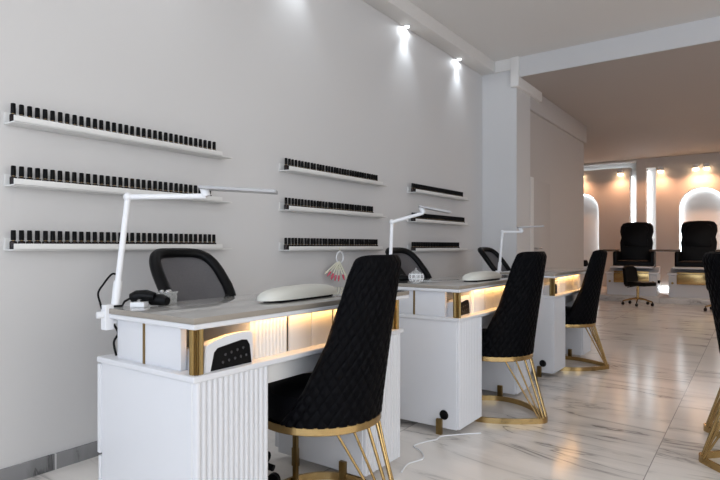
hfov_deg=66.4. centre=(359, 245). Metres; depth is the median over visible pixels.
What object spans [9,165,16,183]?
bottle
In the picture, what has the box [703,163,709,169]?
wall spotlight
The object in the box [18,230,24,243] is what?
bottle
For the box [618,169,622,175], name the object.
wall spotlight
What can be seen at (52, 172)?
bottle
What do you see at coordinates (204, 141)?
bottle
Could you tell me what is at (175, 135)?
bottle
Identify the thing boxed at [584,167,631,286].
wall
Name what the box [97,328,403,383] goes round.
countertop
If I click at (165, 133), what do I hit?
bottle
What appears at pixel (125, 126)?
bottle
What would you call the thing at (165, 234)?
bottle
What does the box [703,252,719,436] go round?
chair
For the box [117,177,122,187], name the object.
bottle
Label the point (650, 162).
trim
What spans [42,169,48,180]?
bottle
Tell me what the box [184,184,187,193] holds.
bottle
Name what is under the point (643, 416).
floor
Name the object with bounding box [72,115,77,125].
bottle
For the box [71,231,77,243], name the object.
bottle
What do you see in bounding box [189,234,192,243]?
bottle
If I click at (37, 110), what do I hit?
bottle
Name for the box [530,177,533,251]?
trim
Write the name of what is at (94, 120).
bottle
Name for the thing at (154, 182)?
bottle
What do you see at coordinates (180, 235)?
bottle
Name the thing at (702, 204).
wall
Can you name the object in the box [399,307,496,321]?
countertop
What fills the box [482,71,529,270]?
pillar
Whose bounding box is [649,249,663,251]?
tray
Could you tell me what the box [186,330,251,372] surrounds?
dryer
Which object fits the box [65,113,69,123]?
bottle
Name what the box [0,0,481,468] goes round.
wall
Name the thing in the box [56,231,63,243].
bottle
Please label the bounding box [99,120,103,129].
bottle
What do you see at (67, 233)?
bottle
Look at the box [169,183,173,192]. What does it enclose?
bottle
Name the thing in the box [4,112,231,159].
ledge
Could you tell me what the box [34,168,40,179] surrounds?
bottle
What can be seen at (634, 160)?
trim
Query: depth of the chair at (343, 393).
1.97 m
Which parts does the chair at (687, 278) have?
armrest, seat, backrest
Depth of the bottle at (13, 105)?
2.35 m
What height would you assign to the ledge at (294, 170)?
0.055 m
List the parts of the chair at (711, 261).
rod, rod, rod, rod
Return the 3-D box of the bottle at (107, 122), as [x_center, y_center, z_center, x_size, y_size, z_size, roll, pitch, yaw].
[-1.238,-0.570,2.700,0.029,0.082,0.029,0,0,-33]
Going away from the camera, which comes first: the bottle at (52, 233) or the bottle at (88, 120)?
the bottle at (52, 233)
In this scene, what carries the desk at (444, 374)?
on the floor
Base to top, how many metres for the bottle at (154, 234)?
0.082 m
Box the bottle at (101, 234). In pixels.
[98,232,104,243]
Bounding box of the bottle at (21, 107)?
[19,104,23,115]
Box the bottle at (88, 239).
[85,232,91,243]
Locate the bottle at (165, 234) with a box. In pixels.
[163,233,167,243]
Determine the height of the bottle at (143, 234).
0.082 m
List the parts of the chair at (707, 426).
rod, rod, rod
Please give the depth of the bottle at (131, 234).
2.80 m
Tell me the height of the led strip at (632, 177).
2.500 m
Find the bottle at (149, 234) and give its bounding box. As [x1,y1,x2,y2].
[147,233,152,243]
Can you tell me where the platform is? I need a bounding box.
[599,287,710,305]
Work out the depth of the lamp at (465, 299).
3.10 m
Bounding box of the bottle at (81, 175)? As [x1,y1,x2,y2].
[78,173,84,184]
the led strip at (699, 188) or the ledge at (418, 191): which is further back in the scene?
the led strip at (699, 188)
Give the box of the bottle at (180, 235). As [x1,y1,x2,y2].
[179,234,183,243]
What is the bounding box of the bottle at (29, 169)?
[26,167,33,179]
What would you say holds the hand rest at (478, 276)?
on the desk at (444, 374)
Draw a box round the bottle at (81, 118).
[79,116,83,126]
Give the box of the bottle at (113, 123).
[112,122,116,132]
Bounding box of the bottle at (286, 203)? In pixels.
[284,197,287,209]
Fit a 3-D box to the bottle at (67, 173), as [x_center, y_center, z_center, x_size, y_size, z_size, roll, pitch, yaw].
[-1.352,-0.303,2.542,0.029,0.082,0.029,0,0,-36]
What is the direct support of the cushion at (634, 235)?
on the chair at (636, 243)
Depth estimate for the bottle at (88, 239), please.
2.61 m
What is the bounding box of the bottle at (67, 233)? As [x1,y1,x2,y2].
[64,231,70,243]
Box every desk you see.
[97,287,408,479]
[398,275,530,434]
[500,267,590,376]
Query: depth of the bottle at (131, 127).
2.80 m
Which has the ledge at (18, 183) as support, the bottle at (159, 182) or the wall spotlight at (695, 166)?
the bottle at (159, 182)
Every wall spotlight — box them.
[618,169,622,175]
[658,166,662,172]
[693,164,698,170]
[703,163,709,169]
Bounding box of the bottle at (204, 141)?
[203,140,206,148]
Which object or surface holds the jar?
on the desk at (444, 374)
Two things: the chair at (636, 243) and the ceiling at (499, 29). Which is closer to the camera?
the ceiling at (499, 29)
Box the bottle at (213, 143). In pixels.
[212,142,215,149]
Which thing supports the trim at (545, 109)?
attached to the wall at (556, 157)
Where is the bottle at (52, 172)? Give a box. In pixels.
[49,170,55,181]
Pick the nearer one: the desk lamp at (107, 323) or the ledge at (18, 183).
the desk lamp at (107, 323)
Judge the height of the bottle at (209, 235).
0.082 m
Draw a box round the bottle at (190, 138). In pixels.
[189,137,192,145]
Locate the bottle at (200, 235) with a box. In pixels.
[198,234,202,243]
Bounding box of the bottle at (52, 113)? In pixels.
[50,111,54,121]
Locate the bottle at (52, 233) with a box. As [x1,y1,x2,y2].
[49,231,55,243]
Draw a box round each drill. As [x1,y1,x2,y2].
[114,290,169,307]
[399,275,409,282]
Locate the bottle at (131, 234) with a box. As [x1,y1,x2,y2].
[129,233,134,243]
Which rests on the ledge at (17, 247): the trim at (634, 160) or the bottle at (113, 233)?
the bottle at (113, 233)
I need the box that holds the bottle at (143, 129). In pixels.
[142,128,145,137]
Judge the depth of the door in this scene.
7.15 m
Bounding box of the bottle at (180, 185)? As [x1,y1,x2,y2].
[179,184,183,193]
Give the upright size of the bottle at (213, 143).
0.082 m
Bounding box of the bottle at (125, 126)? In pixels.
[124,125,128,134]
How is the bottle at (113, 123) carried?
on the ledge at (23, 121)
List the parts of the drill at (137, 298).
motor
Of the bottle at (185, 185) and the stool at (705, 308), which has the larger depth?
the stool at (705, 308)
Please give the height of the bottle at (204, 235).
0.082 m
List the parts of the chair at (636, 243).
armrest, seat, backrest, armrest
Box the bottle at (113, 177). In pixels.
[111,176,116,186]
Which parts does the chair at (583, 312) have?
seat, rod, rod, rod, rod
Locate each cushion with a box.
[624,225,647,245]
[685,224,711,246]
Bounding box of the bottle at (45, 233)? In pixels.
[42,231,48,243]
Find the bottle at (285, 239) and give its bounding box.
[284,238,287,249]
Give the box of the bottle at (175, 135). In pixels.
[174,134,178,143]
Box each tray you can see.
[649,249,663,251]
[664,249,680,251]
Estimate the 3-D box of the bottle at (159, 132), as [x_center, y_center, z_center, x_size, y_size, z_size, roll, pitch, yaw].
[-1.067,-0.570,2.938,0.029,0.082,0.029,0,0,17]
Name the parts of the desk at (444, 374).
panel, glass, fluted panel, drawer, panel, panel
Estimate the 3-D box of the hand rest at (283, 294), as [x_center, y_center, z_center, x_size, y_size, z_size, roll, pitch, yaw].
[-0.245,0.186,2.239,0.124,0.057,0.470,0,0,32]
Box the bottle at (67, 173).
[64,171,70,182]
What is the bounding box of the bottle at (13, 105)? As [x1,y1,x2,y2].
[9,103,15,121]
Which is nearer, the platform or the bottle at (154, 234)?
the bottle at (154, 234)
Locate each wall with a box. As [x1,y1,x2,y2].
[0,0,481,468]
[530,111,583,286]
[584,163,719,262]
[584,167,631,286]
[656,152,719,286]
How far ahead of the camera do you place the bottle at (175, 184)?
3.01 m
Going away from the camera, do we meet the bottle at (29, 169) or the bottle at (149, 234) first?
the bottle at (29, 169)
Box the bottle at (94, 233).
[92,232,97,243]
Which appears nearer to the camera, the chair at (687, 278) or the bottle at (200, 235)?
the bottle at (200, 235)
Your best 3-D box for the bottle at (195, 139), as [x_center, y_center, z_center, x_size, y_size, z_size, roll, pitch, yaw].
[-0.932,-0.570,3.122,0.029,0.082,0.029,0,0,36]
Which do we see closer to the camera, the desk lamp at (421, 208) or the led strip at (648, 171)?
the desk lamp at (421, 208)
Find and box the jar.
[408,273,423,281]
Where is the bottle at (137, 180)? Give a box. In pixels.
[135,179,140,189]
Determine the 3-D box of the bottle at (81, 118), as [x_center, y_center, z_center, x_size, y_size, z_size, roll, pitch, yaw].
[-1.313,-0.570,2.593,0.029,0.082,0.029,0,0,-5]
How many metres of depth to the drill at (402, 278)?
3.20 m
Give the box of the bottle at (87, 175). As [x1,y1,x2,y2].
[85,174,90,184]
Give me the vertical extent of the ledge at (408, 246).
0.055 m
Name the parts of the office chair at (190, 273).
frame, leg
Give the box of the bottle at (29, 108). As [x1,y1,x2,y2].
[27,106,32,117]
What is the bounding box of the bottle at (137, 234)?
[135,233,140,243]
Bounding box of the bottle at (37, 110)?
[35,108,39,118]
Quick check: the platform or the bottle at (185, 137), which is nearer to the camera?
the bottle at (185, 137)
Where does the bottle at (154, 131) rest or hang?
on the ledge at (23, 121)
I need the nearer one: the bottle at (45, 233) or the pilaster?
the bottle at (45, 233)
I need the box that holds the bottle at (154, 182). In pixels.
[152,181,157,190]
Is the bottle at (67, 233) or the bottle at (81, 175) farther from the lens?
the bottle at (81, 175)
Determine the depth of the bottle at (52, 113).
2.48 m
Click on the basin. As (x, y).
(675, 278)
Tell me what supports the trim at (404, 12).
attached to the wall at (343, 84)
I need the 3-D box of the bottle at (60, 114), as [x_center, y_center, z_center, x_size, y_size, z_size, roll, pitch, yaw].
[-1.370,-0.570,2.514,0.029,0.082,0.029,0,0,39]
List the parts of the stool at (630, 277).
backrest, seat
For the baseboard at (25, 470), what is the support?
attached to the wall at (343, 84)
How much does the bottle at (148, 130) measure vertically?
0.082 m
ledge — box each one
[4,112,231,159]
[4,174,231,203]
[4,238,231,250]
[279,163,386,186]
[279,203,387,217]
[279,243,385,250]
[407,187,470,200]
[407,218,470,225]
[407,245,470,250]
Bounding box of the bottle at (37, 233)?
[34,231,40,243]
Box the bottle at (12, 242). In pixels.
[9,230,16,248]
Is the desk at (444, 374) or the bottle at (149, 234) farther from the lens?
the desk at (444, 374)
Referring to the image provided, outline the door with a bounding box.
[534,180,549,266]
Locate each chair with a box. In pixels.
[149,248,280,479]
[268,254,400,479]
[385,247,431,279]
[475,251,547,424]
[478,247,510,270]
[559,250,608,370]
[603,222,663,295]
[664,221,719,298]
[699,253,719,472]
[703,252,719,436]
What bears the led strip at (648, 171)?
attached to the pilaster
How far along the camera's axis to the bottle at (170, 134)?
2.98 m
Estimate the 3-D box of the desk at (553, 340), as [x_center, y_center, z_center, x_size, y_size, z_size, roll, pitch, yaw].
[1.651,0.623,4.920,0.542,0.815,1.262,0,0,36]
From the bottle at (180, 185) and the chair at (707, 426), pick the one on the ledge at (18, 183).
the bottle at (180, 185)
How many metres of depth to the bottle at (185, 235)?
3.06 m
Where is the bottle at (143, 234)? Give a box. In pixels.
[141,233,146,243]
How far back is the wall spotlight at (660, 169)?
11.82 m
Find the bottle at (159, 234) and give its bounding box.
[158,233,162,243]
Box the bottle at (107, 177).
[105,176,110,186]
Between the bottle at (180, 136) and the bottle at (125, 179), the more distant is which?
the bottle at (180, 136)
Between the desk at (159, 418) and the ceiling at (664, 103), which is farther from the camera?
the ceiling at (664, 103)
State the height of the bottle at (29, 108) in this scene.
0.082 m
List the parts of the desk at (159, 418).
drawer, pedestal door, panel, panel, glass, fluted panel, pedestal door, drawer, panel, panel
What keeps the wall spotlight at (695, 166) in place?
attached to the wall at (678, 178)
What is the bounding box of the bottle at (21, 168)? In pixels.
[18,166,24,178]
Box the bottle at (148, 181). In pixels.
[147,180,151,190]
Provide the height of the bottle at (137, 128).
0.082 m
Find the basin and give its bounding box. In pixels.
[667,272,705,284]
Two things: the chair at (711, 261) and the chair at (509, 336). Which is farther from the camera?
the chair at (509, 336)
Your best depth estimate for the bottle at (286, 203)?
3.71 m
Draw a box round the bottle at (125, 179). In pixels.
[123,178,128,188]
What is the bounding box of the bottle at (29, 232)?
[26,230,32,243]
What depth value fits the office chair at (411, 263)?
4.20 m
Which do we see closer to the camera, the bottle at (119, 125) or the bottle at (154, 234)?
the bottle at (119, 125)
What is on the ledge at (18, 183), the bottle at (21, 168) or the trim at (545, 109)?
the bottle at (21, 168)
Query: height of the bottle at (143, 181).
0.082 m
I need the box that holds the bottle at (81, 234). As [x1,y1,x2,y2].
[78,232,84,243]
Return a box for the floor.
[24,300,719,479]
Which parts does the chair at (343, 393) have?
seat, post, rod, rod, rod, rod, rod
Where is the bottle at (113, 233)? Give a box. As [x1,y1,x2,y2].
[111,232,116,243]
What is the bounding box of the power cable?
[401,432,480,472]
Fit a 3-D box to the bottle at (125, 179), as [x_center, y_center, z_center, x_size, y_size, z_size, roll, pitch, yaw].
[-1.181,-0.303,2.779,0.029,0.082,0.029,0,0,14]
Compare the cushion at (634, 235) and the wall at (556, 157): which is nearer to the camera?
the wall at (556, 157)
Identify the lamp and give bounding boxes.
[96,185,277,355]
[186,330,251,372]
[389,205,450,254]
[447,295,469,316]
[495,225,543,272]
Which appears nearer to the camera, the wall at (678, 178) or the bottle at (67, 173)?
the bottle at (67, 173)
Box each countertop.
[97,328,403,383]
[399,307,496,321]
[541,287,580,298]
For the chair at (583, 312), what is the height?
0.996 m
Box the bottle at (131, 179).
[129,178,134,188]
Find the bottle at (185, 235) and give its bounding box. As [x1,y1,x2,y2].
[184,234,188,243]
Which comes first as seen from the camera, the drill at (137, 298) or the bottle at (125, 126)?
the drill at (137, 298)
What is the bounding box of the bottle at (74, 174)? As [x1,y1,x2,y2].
[71,172,77,183]
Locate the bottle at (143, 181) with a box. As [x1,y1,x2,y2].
[141,180,145,189]
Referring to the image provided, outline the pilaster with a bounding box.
[636,158,647,221]
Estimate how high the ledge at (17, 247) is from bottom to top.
0.055 m
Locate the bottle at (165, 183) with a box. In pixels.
[163,182,167,191]
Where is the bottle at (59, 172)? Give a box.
[57,171,63,182]
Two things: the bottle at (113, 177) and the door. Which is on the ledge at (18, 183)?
the bottle at (113, 177)
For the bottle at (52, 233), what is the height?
0.082 m
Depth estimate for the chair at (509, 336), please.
3.19 m
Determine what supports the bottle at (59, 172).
on the ledge at (18, 183)
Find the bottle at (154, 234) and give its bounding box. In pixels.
[152,233,157,243]
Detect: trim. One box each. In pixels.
[362,0,494,74]
[482,59,509,75]
[510,56,541,101]
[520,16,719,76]
[530,96,586,142]
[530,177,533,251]
[584,159,635,166]
[646,158,655,168]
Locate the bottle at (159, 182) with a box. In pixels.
[158,181,162,191]
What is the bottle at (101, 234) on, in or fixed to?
on the ledge at (17, 247)
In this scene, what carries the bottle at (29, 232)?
on the ledge at (17, 247)
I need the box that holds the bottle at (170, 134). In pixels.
[169,133,172,142]
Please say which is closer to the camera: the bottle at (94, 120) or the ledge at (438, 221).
the bottle at (94, 120)
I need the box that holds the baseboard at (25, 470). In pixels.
[0,441,101,479]
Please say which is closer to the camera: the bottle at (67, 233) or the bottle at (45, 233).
the bottle at (45, 233)
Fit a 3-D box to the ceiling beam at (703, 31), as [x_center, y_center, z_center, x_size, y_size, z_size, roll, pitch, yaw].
[4.008,-2.038,4.699,5.375,0.225,0.030,0,0,36]
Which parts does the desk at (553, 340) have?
glass, fluted panel, panel, panel, drawer, fluted panel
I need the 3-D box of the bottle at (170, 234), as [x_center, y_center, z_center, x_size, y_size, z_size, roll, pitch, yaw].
[-1.029,-0.027,2.991,0.029,0.082,0.029,0,0,-42]
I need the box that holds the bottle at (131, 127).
[130,126,133,135]
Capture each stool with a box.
[621,266,655,305]
[704,272,711,310]
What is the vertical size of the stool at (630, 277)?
0.679 m
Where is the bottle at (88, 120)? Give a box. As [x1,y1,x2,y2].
[86,117,90,127]
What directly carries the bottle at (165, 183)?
on the ledge at (18, 183)
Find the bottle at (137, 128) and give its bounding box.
[136,127,139,136]
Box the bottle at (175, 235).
[174,234,178,243]
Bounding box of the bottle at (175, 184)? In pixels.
[174,183,178,192]
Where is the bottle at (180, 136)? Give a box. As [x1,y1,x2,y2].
[179,135,183,144]
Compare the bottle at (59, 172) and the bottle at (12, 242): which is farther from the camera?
the bottle at (59, 172)
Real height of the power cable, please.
0.008 m
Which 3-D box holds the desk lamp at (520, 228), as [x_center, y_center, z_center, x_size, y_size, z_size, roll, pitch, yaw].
[1.315,0.059,4.594,0.451,0.463,0.118,0,0,-12]
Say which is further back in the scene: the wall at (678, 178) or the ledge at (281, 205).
the wall at (678, 178)
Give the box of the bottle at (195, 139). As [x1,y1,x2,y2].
[194,138,197,146]
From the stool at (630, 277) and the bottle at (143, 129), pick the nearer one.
the bottle at (143, 129)
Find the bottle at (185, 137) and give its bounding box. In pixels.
[184,136,187,144]
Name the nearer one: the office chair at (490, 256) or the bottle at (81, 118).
the bottle at (81, 118)
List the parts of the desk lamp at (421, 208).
arm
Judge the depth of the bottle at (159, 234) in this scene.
2.93 m
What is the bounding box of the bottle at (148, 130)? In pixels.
[147,129,150,138]
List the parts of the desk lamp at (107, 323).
clamp knob, arm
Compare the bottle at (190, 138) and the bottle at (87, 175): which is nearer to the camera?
the bottle at (87, 175)
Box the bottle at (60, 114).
[58,112,62,122]
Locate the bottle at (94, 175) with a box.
[92,174,97,185]
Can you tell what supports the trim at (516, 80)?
attached to the pillar
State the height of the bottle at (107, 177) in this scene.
0.082 m
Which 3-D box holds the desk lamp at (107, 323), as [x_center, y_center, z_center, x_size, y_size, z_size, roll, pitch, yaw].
[-0.607,0.084,1.969,0.620,0.600,0.106,0,0,-8]
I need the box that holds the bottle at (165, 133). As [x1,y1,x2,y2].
[164,132,167,141]
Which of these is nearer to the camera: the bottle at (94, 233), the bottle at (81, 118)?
the bottle at (81, 118)
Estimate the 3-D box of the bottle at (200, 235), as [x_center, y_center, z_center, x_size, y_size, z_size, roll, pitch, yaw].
[-0.914,-0.027,3.149,0.029,0.082,0.029,0,0,-39]
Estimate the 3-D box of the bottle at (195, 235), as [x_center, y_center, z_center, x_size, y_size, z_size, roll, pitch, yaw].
[-0.934,-0.027,3.123,0.029,0.082,0.029,0,0,36]
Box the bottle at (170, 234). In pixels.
[168,233,173,243]
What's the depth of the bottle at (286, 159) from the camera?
3.71 m
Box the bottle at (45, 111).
[43,109,47,120]
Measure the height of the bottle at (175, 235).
0.082 m
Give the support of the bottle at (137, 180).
on the ledge at (18, 183)
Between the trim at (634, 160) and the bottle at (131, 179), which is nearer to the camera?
the bottle at (131, 179)
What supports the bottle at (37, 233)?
on the ledge at (17, 247)
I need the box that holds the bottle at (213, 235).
[212,234,215,243]
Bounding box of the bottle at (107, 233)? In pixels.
[105,232,110,243]
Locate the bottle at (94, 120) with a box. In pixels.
[92,119,96,128]
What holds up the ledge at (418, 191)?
attached to the wall at (343, 84)
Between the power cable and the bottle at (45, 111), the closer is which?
the bottle at (45, 111)
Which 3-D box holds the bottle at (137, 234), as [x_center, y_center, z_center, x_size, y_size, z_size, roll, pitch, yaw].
[-1.141,-0.027,2.831,0.029,0.082,0.029,0,0,45]
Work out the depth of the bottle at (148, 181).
2.88 m
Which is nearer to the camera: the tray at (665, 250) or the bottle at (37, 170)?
the bottle at (37, 170)
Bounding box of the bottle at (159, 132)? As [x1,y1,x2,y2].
[158,131,161,140]
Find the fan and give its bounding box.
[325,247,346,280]
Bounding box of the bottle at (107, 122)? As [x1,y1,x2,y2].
[106,121,110,131]
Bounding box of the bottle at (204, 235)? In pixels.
[203,234,207,243]
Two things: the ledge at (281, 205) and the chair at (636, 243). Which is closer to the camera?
the ledge at (281, 205)
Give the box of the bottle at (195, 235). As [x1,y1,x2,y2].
[193,234,197,243]
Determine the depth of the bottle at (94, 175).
2.64 m
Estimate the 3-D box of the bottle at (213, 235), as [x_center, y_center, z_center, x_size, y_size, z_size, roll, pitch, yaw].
[-0.858,-0.027,3.229,0.029,0.082,0.029,0,0,8]
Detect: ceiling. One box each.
[409,0,719,60]
[521,41,719,163]
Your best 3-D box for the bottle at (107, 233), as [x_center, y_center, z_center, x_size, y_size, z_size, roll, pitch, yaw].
[-1.236,-0.027,2.699,0.029,0.082,0.029,0,0,-33]
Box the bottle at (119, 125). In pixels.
[118,124,122,133]
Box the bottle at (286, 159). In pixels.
[284,158,287,169]
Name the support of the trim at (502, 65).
attached to the wall at (343, 84)
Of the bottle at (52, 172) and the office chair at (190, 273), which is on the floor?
the office chair at (190, 273)
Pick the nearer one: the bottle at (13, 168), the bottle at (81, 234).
the bottle at (13, 168)
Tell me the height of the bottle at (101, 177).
0.082 m
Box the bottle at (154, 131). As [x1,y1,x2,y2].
[153,130,156,139]
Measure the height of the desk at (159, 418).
0.815 m
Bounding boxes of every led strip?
[632,177,632,221]
[648,171,648,222]
[680,188,719,251]
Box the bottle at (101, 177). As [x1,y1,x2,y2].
[99,175,104,185]
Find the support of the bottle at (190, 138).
on the ledge at (23, 121)
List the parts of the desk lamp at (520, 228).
arm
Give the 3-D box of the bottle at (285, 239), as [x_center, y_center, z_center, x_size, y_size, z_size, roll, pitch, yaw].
[-0.502,-0.015,3.724,0.029,0.082,0.029,0,0,36]
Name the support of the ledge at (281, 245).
attached to the wall at (343, 84)
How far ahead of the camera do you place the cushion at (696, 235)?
10.53 m
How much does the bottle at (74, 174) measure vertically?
0.082 m
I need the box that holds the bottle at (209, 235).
[207,234,211,243]
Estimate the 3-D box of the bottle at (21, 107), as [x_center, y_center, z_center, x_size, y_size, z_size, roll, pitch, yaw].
[-1.465,-0.570,2.381,0.029,0.082,0.029,0,0,-39]

